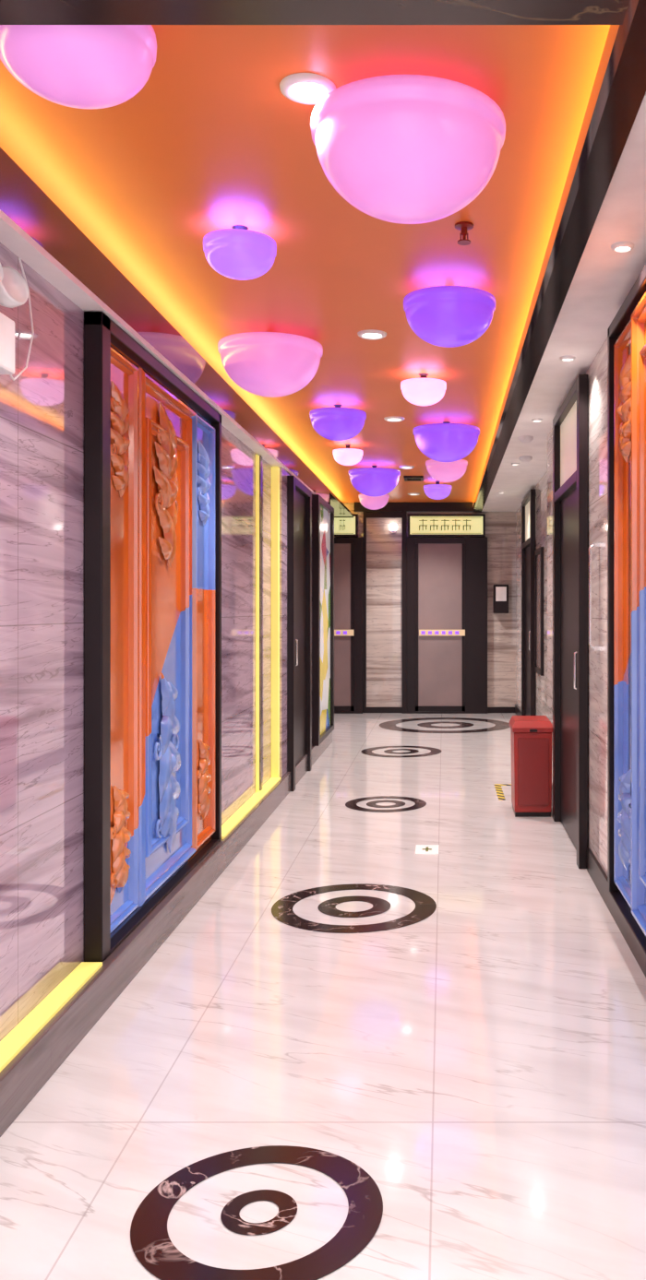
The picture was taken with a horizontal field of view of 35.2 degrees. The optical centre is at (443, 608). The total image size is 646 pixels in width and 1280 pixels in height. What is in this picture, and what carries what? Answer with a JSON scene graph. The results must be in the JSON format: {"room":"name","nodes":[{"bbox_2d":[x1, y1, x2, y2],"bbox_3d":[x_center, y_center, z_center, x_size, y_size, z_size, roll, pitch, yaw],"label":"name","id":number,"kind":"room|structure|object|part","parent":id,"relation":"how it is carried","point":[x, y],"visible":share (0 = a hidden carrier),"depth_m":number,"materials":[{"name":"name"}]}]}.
{"room":"entertainment venue","nodes":[
{"label":"entertainment venue","id":0,"kind":"room"},
{"bbox_2d":[0,242,271,1041],"bbox_3d":[-1.360,0.175,3.425,0.180,2.450,8.050,0,0,0],"label":"wall","id":1,"kind":"structure","parent":0,"point":[41,410],"depth_m":3.25,"materials":[{"name":"grey stone"}]},
{"bbox_2d":[0,257,34,380],"bbox_3d":[-1.211,-0.846,2.756,0.118,0.392,0.613,0,0,0],"label":"emergency light","id":2,"kind":"object","parent":1,"relation":"attached to","point":[14,289],"visible":1,"depth_m":2.76,"materials":[{"name":"white plastic"}]},
{"bbox_2d":[0,454,281,1072],"bbox_3d":[-1.232,0.105,3.420,0.073,2.290,8.040,0,0,0],"label":"wall trim","id":3,"kind":"structure","parent":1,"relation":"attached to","point":[14,1042],"depth_m":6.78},
{"bbox_2d":[83,311,221,961],"bbox_3d":[-1.235,0.101,4.490,0.066,2.295,1.900,0,0,0],"label":"frame","id":4,"kind":"object","parent":1,"relation":"attached to","point":[100,331],"visible":0.88,"depth_m":3.54,"materials":[{"name":"black wood"}]},
{"bbox_2d":[0,209,316,494],"bbox_3d":[-1.320,-1.061,4.975,0.260,0.022,11.150,0,0,0],"label":"trim","id":5,"kind":"structure","parent":1,"relation":"attached to","point":[12,236],"depth_m":3.38,"materials":[{"name":"white paint"}]},
{"bbox_2d":[110,343,211,937],"bbox_3d":[-1.258,0.119,4.510,0.020,2.233,1.760,0,0,0],"label":"board","id":6,"kind":"object","parent":1,"relation":"attached to","point":[165,580],"visible":0.29,"depth_m":4.35,"materials":[{"name":"orange paint"}]},
{"bbox_2d":[110,380,130,497],"bbox_3d":[-1.242,-0.615,3.711,0.099,0.404,0.212,0,0,0],"label":"ornaments","id":7,"kind":"object","parent":6,"relation":"attached to","point":[120,442],"depth_m":3.79},
{"bbox_2d":[110,785,130,893],"bbox_3d":[-1.242,0.844,3.717,0.099,0.404,0.223,0,0,0],"label":"ornaments","id":8,"kind":"object","parent":6,"relation":"attached to","point":[120,835],"depth_m":3.80},
{"bbox_2d":[153,401,177,568],"bbox_3d":[-1.242,-0.525,4.319,0.099,0.692,0.372,0,0,0],"label":"ornaments","id":9,"kind":"object","parent":6,"relation":"attached to","point":[167,480],"depth_m":4.43},
{"bbox_2d":[154,672,180,853],"bbox_3d":[-1.242,0.669,4.349,0.099,0.797,0.407,0,0,0],"label":"ornaments","id":10,"kind":"object","parent":6,"relation":"attached to","point":[165,747],"depth_m":4.43},
{"bbox_2d":[197,440,211,525],"bbox_3d":[-1.242,-0.615,5.012,0.099,0.401,0.270,0,0,0],"label":"ornaments","id":11,"kind":"object","parent":6,"relation":"attached to","point":[203,480],"depth_m":5.12},
{"bbox_2d":[197,739,211,819],"bbox_3d":[-1.242,0.844,5.012,0.099,0.404,0.270,0,0,0],"label":"ornaments","id":12,"kind":"object","parent":6,"relation":"attached to","point":[204,776],"depth_m":5.13},
{"bbox_2d":[110,345,214,934],"bbox_3d":[-1.227,0.115,4.510,0.042,2.183,1.740,0,0,0],"label":"trim","id":13,"kind":"structure","parent":1,"relation":"attached to","point":[141,846],"depth_m":4.18,"materials":[{"name":"orange paint"}]},
{"bbox_2d":[0,731,331,1137],"bbox_3d":[-1.221,1.325,4.975,0.098,0.150,11.150,0,0,0],"label":"baseboard","id":14,"kind":"structure","parent":1,"relation":"attached to","point":[26,1074],"depth_m":3.64,"materials":[{"name":"grey stone"}]},
{"bbox_2d":[0,146,353,517],"bbox_3d":[-1.380,-1.161,6.450,0.360,0.178,14.100,0,0,0],"label":"trim","id":15,"kind":"structure","parent":1,"relation":"attached to","point":[21,199],"depth_m":3.75,"materials":[{"name":"black mirror"}]},
{"bbox_2d":[259,455,261,790],"bbox_3d":[-1.256,0.099,6.870,0.023,2.278,0.060,0,0,0],"label":"trim","id":16,"kind":"structure","parent":1,"relation":"attached to","point":[260,456],"depth_m":6.84,"materials":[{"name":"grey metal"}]},
{"bbox_2d":[278,466,312,777],"bbox_3d":[-1.325,0.175,9.000,0.250,2.450,3.100,0,0,0],"label":"wall","id":17,"kind":"structure","parent":0,"point":[283,473],"depth_m":7.50,"materials":[{"name":"grey stone"}]},
{"bbox_2d":[286,475,311,791],"bbox_3d":[-1.175,0.190,8.225,0.050,2.420,1.050,0,0,0],"label":"frame","id":18,"kind":"object","parent":17,"relation":"attached to","point":[292,483],"visible":0.8,"depth_m":7.76,"materials":[{"name":"black wood"}]},
{"bbox_2d":[295,488,305,764],"bbox_3d":[-1.174,0.215,8.225,0.052,2.350,0.850,0,0,0],"label":"leaf","id":19,"kind":"object","parent":17,"relation":"attached to","point":[300,499],"depth_m":8.33,"materials":[{"name":"black wood"}]},
{"bbox_3d":[-1.169,0.345,7.900,0.042,0.226,0.018,0,0,0],"label":"handle","id":20,"kind":"part","parent":19,"relation":"part of","materials":[{"name":"silver metal"}]},
{"bbox_2d":[311,494,333,746],"bbox_3d":[-1.170,0.105,9.800,0.060,2.290,1.300,0,0,0],"label":"mural panel","id":21,"kind":"object","parent":17,"relation":"attached to","point":[322,512],"visible":1,"depth_m":9.62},
{"bbox_2d":[0,24,609,502],"bbox_3d":[-0.485,-1.460,7.750,2.130,0.080,11.500,0,0,0],"label":"ceiling","id":22,"kind":"structure","parent":0,"point":[211,141],"depth_m":3.55,"materials":[{"name":"orange paint"}]},
{"bbox_2d":[0,24,156,109],"bbox_3d":[-0.870,-1.313,2.370,0.374,0.213,0.374,0,0,0],"label":"dome lamp","id":23,"kind":"object","parent":22,"relation":"hanging from","point":[78,66],"visible":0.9,"depth_m":2.29,"materials":[{"name":"pink glass"}]},
{"bbox_2d":[202,225,276,280],"bbox_3d":[-0.760,-1.327,3.750,0.270,0.185,0.270,0,0,0],"label":"dome lamp","id":24,"kind":"object","parent":22,"relation":"hanging from","point":[239,253],"visible":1,"depth_m":3.66,"materials":[{"name":"purple glass"}]},
{"bbox_3d":[-0.760,-1.393,3.750,0.060,0.055,0.060,0,0,0],"label":"stem","id":25,"kind":"part","parent":24,"relation":"part of","materials":[{"name":"purple metal"}]},
{"bbox_2d":[217,331,322,397],"bbox_3d":[-0.900,-1.263,5.230,0.539,0.314,0.539,0,0,0],"label":"dome lamp","id":26,"kind":"object","parent":22,"relation":"hanging from","point":[269,364],"visible":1,"depth_m":5.05,"materials":[{"name":"pink glass"}]},
{"bbox_2d":[279,72,335,104],"bbox_3d":[-0.370,-1.412,2.740,0.153,0.016,0.153,0,0,0],"label":"recessed light","id":27,"kind":"object","parent":22,"relation":"in","point":[301,88],"visible":0.87,"depth_m":2.73,"materials":[{"name":"white plastic"}]},
{"bbox_2d":[308,404,366,440],"bbox_3d":[-0.740,-1.298,7.020,0.395,0.245,0.395,0,0,0],"label":"dome lamp","id":28,"kind":"object","parent":22,"relation":"hanging from","point":[337,423],"visible":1,"depth_m":6.88,"materials":[{"name":"purple glass"}]},
{"bbox_2d":[331,443,363,465],"bbox_3d":[-0.830,-1.329,8.700,0.264,0.182,0.264,0,0,0],"label":"dome lamp","id":29,"kind":"object","parent":22,"relation":"hanging from","point":[348,456],"visible":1,"depth_m":8.61,"materials":[{"name":"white glass"}]},
{"bbox_2d":[356,329,386,339],"bbox_3d":[-0.370,-1.412,5.190,0.153,0.016,0.153,0,0,0],"label":"recessed light","id":30,"kind":"object","parent":22,"relation":"in","point":[369,334],"visible":1,"depth_m":5.17,"materials":[{"name":"white plastic"}]},
{"bbox_2d":[357,493,389,509],"bbox_3d":[-0.840,-1.304,12.070,0.368,0.232,0.368,0,0,0],"label":"dome lamp","id":31,"kind":"object","parent":22,"relation":"hanging from","point":[373,503],"visible":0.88,"depth_m":11.95,"materials":[{"name":"pink glass"}]},
{"bbox_2d":[348,465,400,496],"bbox_3d":[-0.690,-1.268,10.000,0.516,0.303,0.516,0,0,0],"label":"dome lamp","id":32,"kind":"object","parent":22,"relation":"hanging from","point":[369,481],"visible":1,"depth_m":9.82,"materials":[{"name":"purple glass"}]},
{"bbox_2d":[383,416,403,422],"bbox_3d":[-0.370,-1.412,7.500,0.153,0.016,0.153,0,0,0],"label":"recessed light","id":33,"kind":"object","parent":22,"relation":"in","point":[387,419],"visible":1,"depth_m":7.48,"materials":[{"name":"white plastic"}]},
{"bbox_2d":[399,465,414,469],"bbox_3d":[-0.370,-1.412,10.050,0.153,0.016,0.153,0,0,0],"label":"recessed light","id":34,"kind":"object","parent":22,"relation":"in","point":[400,467],"visible":1,"depth_m":10.01,"materials":[{"name":"white plastic"}]},
{"bbox_2d":[309,74,505,224],"bbox_3d":[-0.100,-1.265,2.845,0.551,0.309,0.551,0,0,0],"label":"dome lamp","id":35,"kind":"object","parent":22,"relation":"hanging from","point":[397,148],"visible":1,"depth_m":2.67,"materials":[{"name":"pink glass"}]},
{"bbox_2d":[402,475,423,481],"bbox_3d":[-0.325,-1.410,10.890,0.210,0.020,0.280,0,0,0],"label":"ceiling vent","id":36,"kind":"object","parent":22,"relation":"in","point":[406,478],"depth_m":10.82,"materials":[{"name":"black metal"}]},
{"bbox_2d":[407,492,419,495],"bbox_3d":[-0.370,-1.412,12.400,0.153,0.016,0.153,0,0,0],"label":"recessed light","id":37,"kind":"object","parent":22,"relation":"in","point":[410,493],"visible":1,"depth_m":12.35,"materials":[{"name":"white plastic"}]},
{"bbox_2d":[400,373,446,405],"bbox_3d":[-0.123,-1.325,6.090,0.279,0.189,0.279,0,0,0],"label":"dome lamp","id":38,"kind":"object","parent":22,"relation":"hanging from","point":[421,391],"visible":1,"depth_m":6.00,"materials":[{"name":"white glass"}]},
{"bbox_3d":[-0.123,-1.393,6.090,0.060,0.055,0.060,0,0,0],"label":"stem","id":39,"kind":"part","parent":38,"relation":"part of","materials":[{"name":"metal"}]},
{"bbox_2d":[423,480,450,499],"bbox_3d":[-0.070,-1.317,11.200,0.312,0.205,0.312,0,0,0],"label":"dome lamp","id":40,"kind":"object","parent":22,"relation":"hanging from","point":[435,491],"visible":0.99,"depth_m":11.09,"materials":[{"name":"purple glass"}]},
{"bbox_2d":[412,421,479,462],"bbox_3d":[0.020,-1.270,7.660,0.512,0.301,0.512,0,0,0],"label":"dome lamp","id":41,"kind":"object","parent":22,"relation":"hanging from","point":[444,442],"visible":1,"depth_m":7.49,"materials":[{"name":"purple glass"}]},
{"bbox_2d":[425,459,467,482],"bbox_3d":[0.026,-1.298,9.340,0.393,0.244,0.393,0,0,0],"label":"dome lamp","id":42,"kind":"object","parent":22,"relation":"hanging from","point":[440,471],"visible":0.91,"depth_m":9.21,"materials":[{"name":"pink glass"}]},
{"bbox_2d":[402,285,495,347],"bbox_3d":[0.025,-1.294,4.460,0.412,0.253,0.412,0,0,0],"label":"dome lamp","id":43,"kind":"object","parent":22,"relation":"hanging from","point":[446,316],"visible":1,"depth_m":4.32,"materials":[{"name":"purple glass"}]},
{"bbox_2d":[454,221,473,245],"bbox_3d":[0.075,-1.387,3.720,0.070,0.066,0.070,0,0,0],"label":"sprinkler","id":44,"kind":"object","parent":22,"relation":"attached to","point":[463,227],"visible":1,"depth_m":3.71,"materials":[{"name":"red metal"}]},
{"bbox_2d":[0,0,629,24],"bbox_3d":[-0.558,-1.340,0.785,1.885,0.160,2.770,0,0,0],"label":"ceiling beam","id":45,"kind":"structure","parent":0,"point":[12,12],"depth_m":2.12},
{"bbox_2d":[0,712,645,1279],"bbox_3d":[-0.250,1.450,6.550,3.000,0.100,14.300,0,0,0],"label":"floor","id":46,"kind":"structure","parent":0,"point":[481,1059],"depth_m":3.10,"materials":[{"name":"white stone"}]},
{"bbox_2d":[130,1145,382,1279],"bbox_3d":[-0.427,1.398,2.330,0.572,0.002,0.572,0,0,0],"label":"medallion","id":47,"kind":"object","parent":46,"relation":"on","point":[151,1244],"visible":1,"depth_m":2.31,"materials":[{"name":"stone"}]},
{"bbox_2d":[271,883,436,933],"bbox_3d":[-0.420,1.398,4.720,0.770,0.002,0.770,0,0,0],"label":"medallion","id":48,"kind":"object","parent":46,"relation":"on","point":[281,910],"visible":1,"depth_m":4.66,"materials":[{"name":"stone"}]},
{"bbox_2d":[344,795,426,812],"bbox_3d":[-0.416,1.398,7.200,0.580,0.002,0.580,0,0,0],"label":"medallion","id":49,"kind":"object","parent":46,"relation":"on","point":[419,803],"visible":1,"depth_m":7.17,"materials":[{"name":"stone"}]},
{"bbox_2d":[360,746,440,757],"bbox_3d":[-0.416,1.398,9.850,0.786,0.002,0.786,0,0,0],"label":"medallion","id":50,"kind":"object","parent":46,"relation":"on","point":[433,751],"visible":1,"depth_m":9.79,"materials":[{"name":"stone"}]},
{"bbox_2d":[414,844,438,854],"bbox_3d":[-0.098,1.397,5.830,0.135,0.006,0.220,0,0,0],"label":"marker","id":51,"kind":"object","parent":46,"relation":"on","point":[420,849],"visible":1,"depth_m":5.82,"materials":[{"name":"white plastic"}]},
{"bbox_2d":[379,717,509,733],"bbox_3d":[0.020,1.398,12.100,1.600,0.002,1.600,0,0,0],"label":"medallion","id":52,"kind":"object","parent":46,"relation":"on","point":[388,725],"visible":0.98,"depth_m":12.04,"materials":[{"name":"stone"}]},
{"bbox_2d":[493,783,510,800],"bbox_3d":[0.650,1.399,7.675,0.500,0.003,0.650,0,0,0],"label":"tape","id":53,"kind":"object","parent":46,"relation":"on","point":[500,795],"visible":0.68,"depth_m":7.71,"materials":[{"name":"yellow plastic"}]},
{"bbox_2d":[509,715,552,817],"bbox_3d":[0.600,1.077,6.920,0.280,0.645,0.380,0,0,0],"label":"trash can","id":54,"kind":"object","parent":46,"relation":"on","point":[530,736],"visible":0.91,"depth_m":6.74,"materials":[{"name":"metal"}]},
{"bbox_3d":[0.600,0.792,6.925,0.280,0.075,0.370,0,0,0],"label":"lid","id":55,"kind":"part","parent":54,"relation":"part of","materials":[{"name":"red plastic"}]},
{"bbox_3d":[0.600,1.095,6.747,0.210,0.450,0.010,0,0,0],"label":"door panel","id":56,"kind":"part","parent":54,"relation":"part of","materials":[{"name":"red plastic"}]},
{"bbox_2d":[333,502,515,707],"bbox_3d":[-0.250,-0.075,13.600,3.000,2.950,0.200,0,0,0],"label":"wall","id":57,"kind":"structure","parent":0,"point":[383,547],"depth_m":13.50,"materials":[{"name":"stone"}]},
{"bbox_2d":[333,543,350,706],"bbox_3d":[-1.355,0.250,13.440,0.310,2.240,0.040,0,0,0],"label":"glass leaf","id":58,"kind":"object","parent":57,"relation":"attached to","point":[341,551],"visible":0.64,"depth_m":13.42,"materials":[{"name":"glass"}]},
{"bbox_2d":[333,543,353,711],"bbox_3d":[-1.355,0.250,13.415,0.310,2.240,0.010,0,0,0],"label":"leaf edges","id":59,"kind":"object","parent":57,"relation":"attached to","point":[336,708],"visible":0.55,"depth_m":13.41,"materials":[{"name":"black metal"}]},
{"bbox_2d":[333,629,353,635],"bbox_3d":[-1.330,0.320,13.398,0.260,0.080,0.025,0,0,0],"label":"band","id":60,"kind":"object","parent":57,"relation":"attached to","point":[349,632],"visible":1,"depth_m":13.39,"materials":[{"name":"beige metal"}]},
{"bbox_2d":[333,514,357,536],"bbox_3d":[-1.345,-1.110,13.438,0.390,0.300,0.120,0,0,0],"label":"illuminated sign","id":61,"kind":"object","parent":57,"relation":"attached to","point":[343,527],"visible":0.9,"depth_m":13.39,"materials":[{"name":"yellow plastic"}]},
{"bbox_2d":[333,537,363,713],"bbox_3d":[-1.310,0.225,13.435,0.460,2.350,0.070,0,0,0],"label":"frame","id":62,"kind":"object","parent":57,"relation":"attached to","point":[358,542],"visible":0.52,"depth_m":13.40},
{"bbox_2d":[363,510,406,713],"bbox_3d":[-0.790,0.050,13.450,0.580,2.700,0.100,0,0,0],"label":"trim","id":63,"kind":"structure","parent":57,"relation":"attached to","point":[403,514],"depth_m":13.40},
{"bbox_2d":[389,523,396,533],"bbox_3d":[-0.680,-1.075,13.460,0.100,0.110,0.080,0,0,0],"label":"wall sconce","id":64,"kind":"object","parent":57,"relation":"attached to","point":[392,527],"visible":1,"depth_m":13.42,"materials":[{"name":"glass"}]},
{"bbox_2d":[354,502,472,511],"bbox_3d":[-0.407,-1.360,13.460,1.585,0.120,0.080,0,0,0],"label":"trim","id":65,"kind":"structure","parent":57,"relation":"attached to","point":[389,506],"depth_m":13.42,"materials":[{"name":"black wood"}]},
{"bbox_2d":[363,707,514,712],"bbox_3d":[-0.302,1.360,13.485,2.515,0.080,0.030,0,0,0],"label":"baseboard","id":66,"kind":"structure","parent":57,"relation":"attached to","point":[365,709],"depth_m":13.47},
{"bbox_2d":[417,543,461,706],"bbox_3d":[-0.050,0.250,13.440,0.660,2.240,0.040,0,0,0],"label":"door","id":67,"kind":"structure","parent":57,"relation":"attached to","point":[439,564],"depth_m":13.42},
{"bbox_2d":[414,543,464,711],"bbox_3d":[-0.050,0.250,13.415,0.660,2.240,0.010,0,0,0],"label":"leaf edges","id":68,"kind":"object","parent":57,"relation":"attached to","point":[462,707],"visible":1,"depth_m":13.41,"materials":[{"name":"black metal"}]},
{"bbox_2d":[418,629,464,635],"bbox_3d":[-0.025,0.320,13.398,0.610,0.080,0.025,0,0,0],"label":"band","id":69,"kind":"object","parent":57,"relation":"attached to","point":[460,632],"visible":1,"depth_m":13.39,"materials":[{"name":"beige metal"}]},
{"bbox_2d":[405,537,486,713],"bbox_3d":[0.040,0.225,13.435,1.080,2.350,0.070,0,0,0],"label":"frame","id":70,"kind":"object","parent":57,"relation":"attached to","point":[475,548],"visible":1,"depth_m":13.40,"materials":[{"name":"black metal"}]},
{"bbox_2d":[407,514,485,536],"bbox_3d":[0.035,-1.110,13.438,1.030,0.300,0.120,0,0,0],"label":"illuminated sign","id":71,"kind":"object","parent":57,"relation":"attached to","point":[418,525],"visible":1,"depth_m":13.39,"materials":[{"name":"yellow plastic"}]},
{"bbox_2d":[492,584,508,613],"bbox_3d":[0.760,-0.130,13.425,0.200,0.380,0.150,0,0,0],"label":"box","id":72,"kind":"object","parent":57,"relation":"attached to","point":[500,592],"visible":1,"depth_m":13.36,"materials":[{"name":"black plastic"}]},
{"bbox_2d":[472,0,638,513],"bbox_3d":[0.398,-1.315,6.450,0.025,0.070,14.100,0,0,0],"label":"trim","id":73,"kind":"structure","parent":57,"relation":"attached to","point":[617,34],"depth_m":3.06,"materials":[{"name":"black mirror"}]},
{"bbox_2d":[474,0,645,513],"bbox_3d":[0.495,-1.350,6.450,0.170,0.140,14.100,0,0,0],"label":"trim","id":74,"kind":"structure","parent":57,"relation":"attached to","point":[627,90],"depth_m":3.16,"materials":[{"name":"black paint"}]},
{"bbox_2d":[515,471,546,716],"bbox_3d":[1.110,0.050,10.550,0.280,2.700,5.900,0,0,0],"label":"wall","id":75,"kind":"structure","parent":0,"point":[540,488],"depth_m":10.32,"materials":[{"name":"stone"}]},
{"bbox_2d":[524,545,529,715],"bbox_3d":[0.959,0.345,11.250,0.012,2.090,1.100,0,0,0],"label":"leaf","id":76,"kind":"object","parent":75,"relation":"attached to","point":[527,550],"visible":0.5,"depth_m":11.48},
{"bbox_2d":[524,501,529,541],"bbox_3d":[0.959,-0.980,11.250,0.012,0.440,1.100,0,0,0],"label":"transom","id":77,"kind":"object","parent":75,"relation":"attached to","point":[527,507],"visible":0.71,"depth_m":11.48,"materials":[{"name":"white glass"}]},
{"bbox_2d":[521,488,534,715],"bbox_3d":[0.940,0.070,11.250,0.050,2.660,1.300,0,0,0],"label":"frame","id":78,"kind":"object","parent":75,"relation":"attached to","point":[529,497],"visible":0.73,"depth_m":10.67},
{"bbox_2d":[534,546,543,675],"bbox_3d":[0.955,0.025,10.075,0.030,1.250,0.650,0,0,0],"label":"poster frame","id":79,"kind":"object","parent":75,"relation":"attached to","point":[539,552],"visible":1,"depth_m":10.06,"materials":[{"name":"black metal"}]},
{"bbox_2d":[536,553,540,669],"bbox_3d":[0.963,0.025,10.075,0.015,1.150,0.550,0,0,0],"label":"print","id":80,"kind":"object","parent":79,"relation":"attached to","point":[538,554],"depth_m":10.06,"materials":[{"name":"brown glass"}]},
{"bbox_2d":[481,93,645,511],"bbox_3d":[0.800,-1.330,6.450,0.600,0.060,14.100,0,0,0],"label":"ceiling soffit","id":81,"kind":"structure","parent":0,"point":[602,278],"depth_m":4.41,"materials":[{"name":"white paint"}]},
{"bbox_2d":[519,455,532,462],"bbox_3d":[0.700,-1.278,8.600,0.110,0.045,0.110,0,0,0],"label":"smoke detector","id":82,"kind":"object","parent":81,"relation":"attached to","point":[523,458],"visible":1,"depth_m":8.56,"materials":[{"name":"white plastic"}]},
{"bbox_2d":[518,435,533,442],"bbox_3d":[0.620,-1.278,7.600,0.110,0.045,0.110,0,0,0],"label":"smoke detector","id":83,"kind":"object","parent":81,"relation":"attached to","point":[524,438],"visible":1,"depth_m":7.56,"materials":[{"name":"white plastic"}]},
{"bbox_2d":[531,417,543,422],"bbox_3d":[0.640,-1.292,6.900,0.082,0.016,0.082,0,0,0],"label":"recessed light","id":84,"kind":"object","parent":81,"relation":"in","point":[536,420],"visible":1,"depth_m":6.88,"materials":[{"name":"white plastic"}]},
{"bbox_2d":[559,355,575,361],"bbox_3d":[0.640,-1.292,5.200,0.082,0.016,0.082,0,0,0],"label":"recessed light","id":85,"kind":"object","parent":81,"relation":"in","point":[567,358],"visible":1,"depth_m":5.18,"materials":[{"name":"white plastic"}]},
{"bbox_2d":[610,241,633,253],"bbox_3d":[0.640,-1.292,3.600,0.082,0.016,0.082,0,0,0],"label":"recessed light","id":86,"kind":"object","parent":81,"relation":"in","point":[620,247],"visible":1,"depth_m":3.58,"materials":[{"name":"white plastic"}]},
{"bbox_2d":[546,337,606,876],"bbox_3d":[0.940,0.050,3.500,0.320,2.700,8.200,0,0,0],"label":"wall","id":87,"kind":"structure","parent":0,"point":[596,372],"depth_m":5.17,"materials":[{"name":"stone"}]},
{"bbox_2d":[559,486,576,849],"bbox_3d":[0.749,0.345,6.050,0.052,2.090,1.100,0,0,0],"label":"leaf","id":88,"kind":"object","parent":87,"relation":"attached to","point":[568,503],"depth_m":6.14,"materials":[{"name":"black wood"}]},
{"bbox_3d":[0.744,0.345,5.600,0.042,0.226,0.018,0,0,0],"label":"handle","id":89,"kind":"part","parent":88,"relation":"part of","materials":[{"name":"silver metal"}]},
{"bbox_2d":[559,400,576,486],"bbox_3d":[0.769,-0.980,6.050,0.012,0.440,1.100,0,0,0],"label":"transom","id":90,"kind":"object","parent":87,"relation":"attached to","point":[568,426],"visible":0.43,"depth_m":6.14,"materials":[{"name":"glass"}]},
{"bbox_2d":[552,374,587,868],"bbox_3d":[0.750,0.070,6.050,0.050,2.660,1.300,0,0,0],"label":"frame","id":91,"kind":"object","parent":87,"relation":"attached to","point":[578,391],"visible":0.91,"depth_m":5.40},
{"bbox_2d":[514,703,645,977],"bbox_3d":[0.868,1.340,6.450,0.205,0.120,14.100,0,0,0],"label":"baseboard","id":92,"kind":"structure","parent":87,"relation":"attached to","point":[596,872],"depth_m":4.62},
{"bbox_2d":[588,543,599,650],"bbox_3d":[0.753,-0.060,5.050,0.053,0.540,0.020,0,0,0],"label":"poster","id":93,"kind":"object","parent":87,"relation":"attached to","point":[593,545],"visible":1,"depth_m":5.04,"materials":[{"name":"metal"}]},
{"bbox_2d":[606,264,645,955],"bbox_3d":[0.745,0.005,3.440,0.066,2.450,1.880,0,0,0],"label":"frame","id":94,"kind":"object","parent":87,"relation":"attached to","point":[637,290],"visible":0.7,"depth_m":4.33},
{"bbox_2d":[614,292,645,936],"bbox_3d":[0.737,0.019,3.440,0.042,2.338,1.760,0,0,0],"label":"decorative wall panel","id":95,"kind":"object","parent":87,"relation":"attached to","point":[634,329],"depth_m":3.84,"materials":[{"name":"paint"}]},
{"bbox_2d":[622,321,645,905],"bbox_3d":[0.768,0.024,3.440,0.020,2.388,1.780,0,0,0],"label":"board","id":96,"kind":"object","parent":87,"relation":"attached to","point":[626,467],"visible":0.2,"depth_m":4.16,"materials":[{"name":"orange paint"}]},
{"bbox_2d":[616,353,630,462],"label":"ornaments","id":97,"kind":"object","parent":96,"relation":"attached to","point":[623,409],"depth_m":4.06},
{"bbox_2d":[616,769,630,870],"label":"ornaments","id":98,"kind":"object","parent":96,"relation":"attached to","point":[623,814],"depth_m":4.07}
]}

